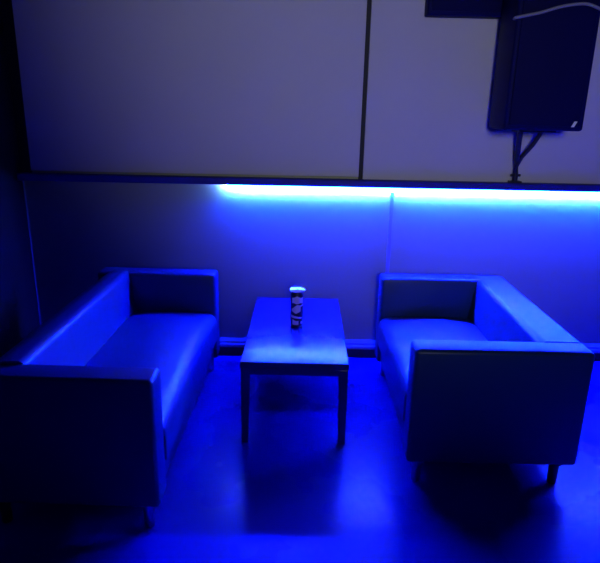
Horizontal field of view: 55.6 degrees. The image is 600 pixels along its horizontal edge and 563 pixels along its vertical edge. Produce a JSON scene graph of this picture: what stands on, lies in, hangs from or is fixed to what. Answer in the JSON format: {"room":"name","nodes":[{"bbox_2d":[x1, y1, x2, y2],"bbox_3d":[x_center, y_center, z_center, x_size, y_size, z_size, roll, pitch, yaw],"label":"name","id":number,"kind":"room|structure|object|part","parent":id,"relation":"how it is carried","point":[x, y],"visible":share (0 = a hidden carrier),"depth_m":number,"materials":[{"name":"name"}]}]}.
{"room":"entertainment venue","nodes":[
{"label":"entertainment venue","id":0,"kind":"room"},
{"bbox_2d":[0,0,39,356],"bbox_3d":[-1.664,-0.181,0.547,0.120,3.000,5.600,1,17,-1],"label":"wall","id":1,"kind":"structure","parent":0,"point":[19,317],"depth_m":3.22,"materials":[{"name":"black paint"}]},
{"bbox_2d":[0,355,599,562],"bbox_3d":[1.264,1.355,1.030,6.040,0.100,5.840,1,17,-1],"label":"floor","id":2,"kind":"structure","parent":0,"point":[289,493],"depth_m":2.32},
{"bbox_2d":[0,267,219,527],"bbox_3d":[-0.826,0.420,2.709,0.673,0.637,1.434,1,17,1],"label":"sofa","id":3,"kind":"object","parent":2,"relation":"on","point":[97,402],"visible":1,"depth_m":2.07,"materials":[{"name":"leather"}]},
{"bbox_3d":[-1.112,0.855,2.151,0.068,0.114,0.068,1,17,1],"label":"leg","id":4,"kind":"part","parent":3,"relation":"part of","materials":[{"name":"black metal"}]},
{"bbox_3d":[-1.042,0.361,2.697,0.240,0.525,1.214,1,17,1],"label":"backrest","id":5,"kind":"part","parent":3,"relation":"part of","materials":[{"name":"leather"}]},
{"bbox_3d":[-0.841,0.560,2.067,0.669,0.514,0.122,1,17,1],"label":"arm","id":6,"kind":"part","parent":3,"relation":"part of","materials":[{"name":"leather"}]},
{"bbox_3d":[-0.569,0.869,2.143,0.068,0.114,0.068,1,17,1],"label":"leg","id":7,"kind":"part","parent":3,"relation":"part of","materials":[{"name":"metal"}]},
{"bbox_2d":[85,311,216,459],"bbox_3d":[-0.756,0.402,2.703,0.533,0.198,1.194,1,17,1],"label":"seat cushion","id":8,"kind":"object","parent":3,"relation":"on","point":[180,344],"depth_m":2.70,"materials":[{"name":"leather"}]},
{"bbox_3d":[-0.813,0.182,3.323,0.669,0.514,0.122,1,17,1],"label":"arm","id":9,"kind":"part","parent":3,"relation":"part of","materials":[{"name":"leather"}]},
{"bbox_3d":[-0.540,0.485,3.419,0.068,0.114,0.068,1,17,1],"label":"leg","id":10,"kind":"part","parent":3,"relation":"part of","materials":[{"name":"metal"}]},
{"bbox_2d":[240,297,348,443],"bbox_3d":[-0.024,0.436,3.091,0.496,0.418,0.937,1,17,0],"label":"coffee table","id":11,"kind":"object","parent":2,"relation":"on","point":[272,346],"visible":0.98,"depth_m":2.75,"materials":[{"name":"brown wood"}]},
{"bbox_3d":[-0.254,0.574,2.670,0.042,0.387,0.042,1,17,0],"label":"leg","id":12,"kind":"part","parent":11,"relation":"part of","materials":[{"name":"brown wood"}]},
{"bbox_2d":[290,285,304,326],"bbox_3d":[-0.016,0.133,3.001,0.079,0.214,0.078,1,17,-1],"label":"can","id":13,"kind":"object","parent":11,"relation":"on","point":[297,296],"visible":1,"depth_m":2.98,"materials":[{"name":"black paint"}]},
{"bbox_2d":[292,305,300,313],"bbox_3d":[-0.021,0.145,2.975,0.047,0.048,0.010,4,17,8],"label":"print","id":14,"kind":"object","parent":13,"relation":"on","point":[296,309],"depth_m":2.97,"materials":[{"name":"silver metal"}]},
{"bbox_3d":[-0.014,0.041,2.973,0.079,0.021,0.078,1,17,-1],"label":"lid","id":15,"kind":"part","parent":13,"relation":"part of","materials":[{"name":"metal"}]},
{"bbox_2d":[292,297,302,303],"bbox_3d":[-0.012,0.096,2.962,0.056,0.044,0.015,-1,17,-6],"label":"print","id":16,"kind":"object","parent":13,"relation":"on","point":[295,300],"depth_m":2.96,"materials":[{"name":"silver metal"}]},
{"bbox_3d":[0.196,0.585,2.668,0.042,0.387,0.042,1,17,0],"label":"leg","id":17,"kind":"part","parent":11,"relation":"part of","materials":[{"name":"brown wood"}]},
{"bbox_2d":[375,273,594,483],"bbox_3d":[0.806,0.414,2.857,0.718,0.629,1.115,1,17,0],"label":"sofa","id":18,"kind":"object","parent":2,"relation":"on","point":[474,371],"visible":1,"depth_m":2.35,"materials":[{"name":"leather"}]},
{"bbox_3d":[0.503,0.508,3.417,0.068,0.114,0.068,1,17,0],"label":"leg","id":19,"kind":"part","parent":18,"relation":"part of","materials":[{"name":"metal"}]},
{"bbox_3d":[0.499,0.801,2.445,0.068,0.114,0.068,1,17,0],"label":"leg","id":20,"kind":"part","parent":18,"relation":"part of","materials":[{"name":"metal"}]},
{"bbox_2d":[377,317,487,420],"bbox_3d":[0.737,0.389,2.850,0.578,0.198,0.875,1,17,0],"label":"seat cushion","id":21,"kind":"object","parent":18,"relation":"on","point":[396,335],"depth_m":2.94,"materials":[{"name":"leather"}]},
{"bbox_3d":[0.811,0.219,3.317,0.714,0.514,0.122,1,17,0],"label":"arm","id":22,"kind":"part","parent":18,"relation":"part of","materials":[{"name":"leather"}]},
{"bbox_3d":[0.807,0.505,2.366,0.714,0.514,0.122,1,17,0],"label":"arm","id":23,"kind":"part","parent":18,"relation":"part of","materials":[{"name":"leather"}]},
{"bbox_3d":[1.046,0.366,2.842,0.240,0.517,0.895,1,17,0],"label":"backrest","id":24,"kind":"part","parent":18,"relation":"part of","materials":[{"name":"leather"}]},
{"bbox_3d":[1.088,0.813,2.446,0.068,0.114,0.068,1,17,0],"label":"leg","id":25,"kind":"part","parent":18,"relation":"part of","materials":[{"name":"black metal"}]},
{"bbox_2d":[24,170,599,343],"bbox_3d":[1.276,-0.954,3.321,6.040,3.000,0.120,1,17,-1],"label":"wall","id":26,"kind":"structure","parent":0,"point":[260,242],"depth_m":3.46,"materials":[{"name":"grey paint"}]},
{"bbox_2d":[1,0,31,172],"bbox_3d":[-1.582,-1.410,3.096,0.062,1.613,0.010,1,17,-1],"label":"trim","id":27,"kind":"structure","parent":26,"relation":"attached to","point":[6,5],"depth_m":3.18,"materials":[{"name":"black paint"}]},
{"bbox_2d":[23,181,40,325],"bbox_3d":[-1.637,-0.129,3.483,0.008,0.979,0.008,1,17,-1],"label":"trim","id":28,"kind":"structure","parent":26,"relation":"attached to","point":[23,181],"depth_m":3.47,"materials":[{"name":"paint"}]},
{"bbox_2d":[12,0,366,176],"bbox_3d":[-0.596,-1.398,3.103,1.911,1.600,0.018,1,17,-1],"label":"wall panel","id":29,"kind":"object","parent":26,"relation":"attached to","point":[236,87],"depth_m":3.18,"materials":[{"name":"grey paint"}]},
{"bbox_2d":[17,172,599,191],"bbox_3d":[1.269,-0.559,3.341,5.800,0.041,0.070,1,17,-1],"label":"shelf","id":30,"kind":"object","parent":26,"relation":"attached to","point":[24,176],"depth_m":3.29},
{"bbox_2d":[507,130,555,182],"bbox_3d":[1.273,-0.699,3.200,0.200,0.308,0.221,1,17,-1],"label":"bracket","id":31,"kind":"object","parent":30,"relation":"on","point":[518,158],"visible":0.87,"depth_m":3.20,"materials":[{"name":"black metal"}]},
{"bbox_3d":[1.255,-0.583,3.326,0.068,0.012,0.047,1,17,-1],"label":"foot plate","id":32,"kind":"part","parent":31,"relation":"part of","materials":[{"name":"black metal"}]},
{"bbox_3d":[1.277,-0.823,3.105,0.200,0.014,0.110,1,17,-1],"label":"plate","id":33,"kind":"part","parent":31,"relation":"part of","materials":[{"name":"black metal"}]},
{"bbox_2d":[489,0,599,130],"bbox_3d":[1.220,-1.123,2.899,0.397,0.675,0.351,1,17,-1],"label":"speaker","id":34,"kind":"object","parent":31,"relation":"on","point":[544,62],"visible":1,"depth_m":2.76},
{"bbox_2d":[513,2,599,19],"bbox_3d":[1.225,-1.269,2.674,0.438,0.081,0.042,1,17,-1],"label":"cable","id":35,"kind":"object","parent":34,"relation":"on","point":[577,3],"visible":1,"depth_m":2.65,"materials":[{"name":"grey plastic"}]},
{"bbox_2d":[358,0,371,178],"bbox_3d":[0.372,-1.376,3.122,0.025,1.613,0.006,1,17,-1],"label":"trim","id":36,"kind":"structure","parent":26,"relation":"attached to","point":[368,15],"depth_m":3.20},
{"bbox_2d":[385,192,393,272],"bbox_3d":[0.539,-0.076,3.510,0.022,0.951,0.016,1,17,-1],"label":"trim","id":37,"kind":"structure","parent":26,"relation":"attached to","point":[392,193],"depth_m":3.44,"materials":[{"name":"paint"}]},
{"bbox_2d":[218,347,599,360],"bbox_3d":[1.247,0.475,3.681,5.800,0.055,0.016,1,17,-1],"label":"trim","id":38,"kind":"structure","parent":26,"relation":"attached to","point":[223,350],"depth_m":3.66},
{"bbox_2d":[220,337,599,352],"bbox_3d":[1.248,0.422,3.660,5.800,0.060,0.026,1,17,-1],"label":"baseboard","id":39,"kind":"structure","parent":26,"relation":"attached to","point":[224,342],"depth_m":3.64,"materials":[{"name":"paint"}]},
{"bbox_2d":[226,185,599,194],"bbox_3d":[1.369,-0.530,3.360,3.600,0.021,0.040,1,17,-1],"label":"led strip","id":40,"kind":"object","parent":26,"relation":"attached to","point":[227,186],"visible":0.71,"depth_m":3.34,"materials":[{"name":"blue glowing blue-white light-emitting plastic"}]},
{"bbox_2d":[424,0,502,18],"bbox_3d":[0.894,-1.579,2.998,0.435,0.340,0.097,1,17,-1],"label":"wall box","id":41,"kind":"object","parent":26,"relation":"attached to","point":[479,9],"visible":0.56,"depth_m":2.99,"materials":[{"name":"black plastic"}]},
{"bbox_2d":[362,0,599,183],"bbox_3d":[2.285,-1.341,3.140,3.802,1.613,0.018,1,17,-1],"label":"wall panel","id":42,"kind":"object","parent":26,"relation":"attached to","point":[430,82],"depth_m":3.24,"materials":[{"name":"grey paint"}]}
]}

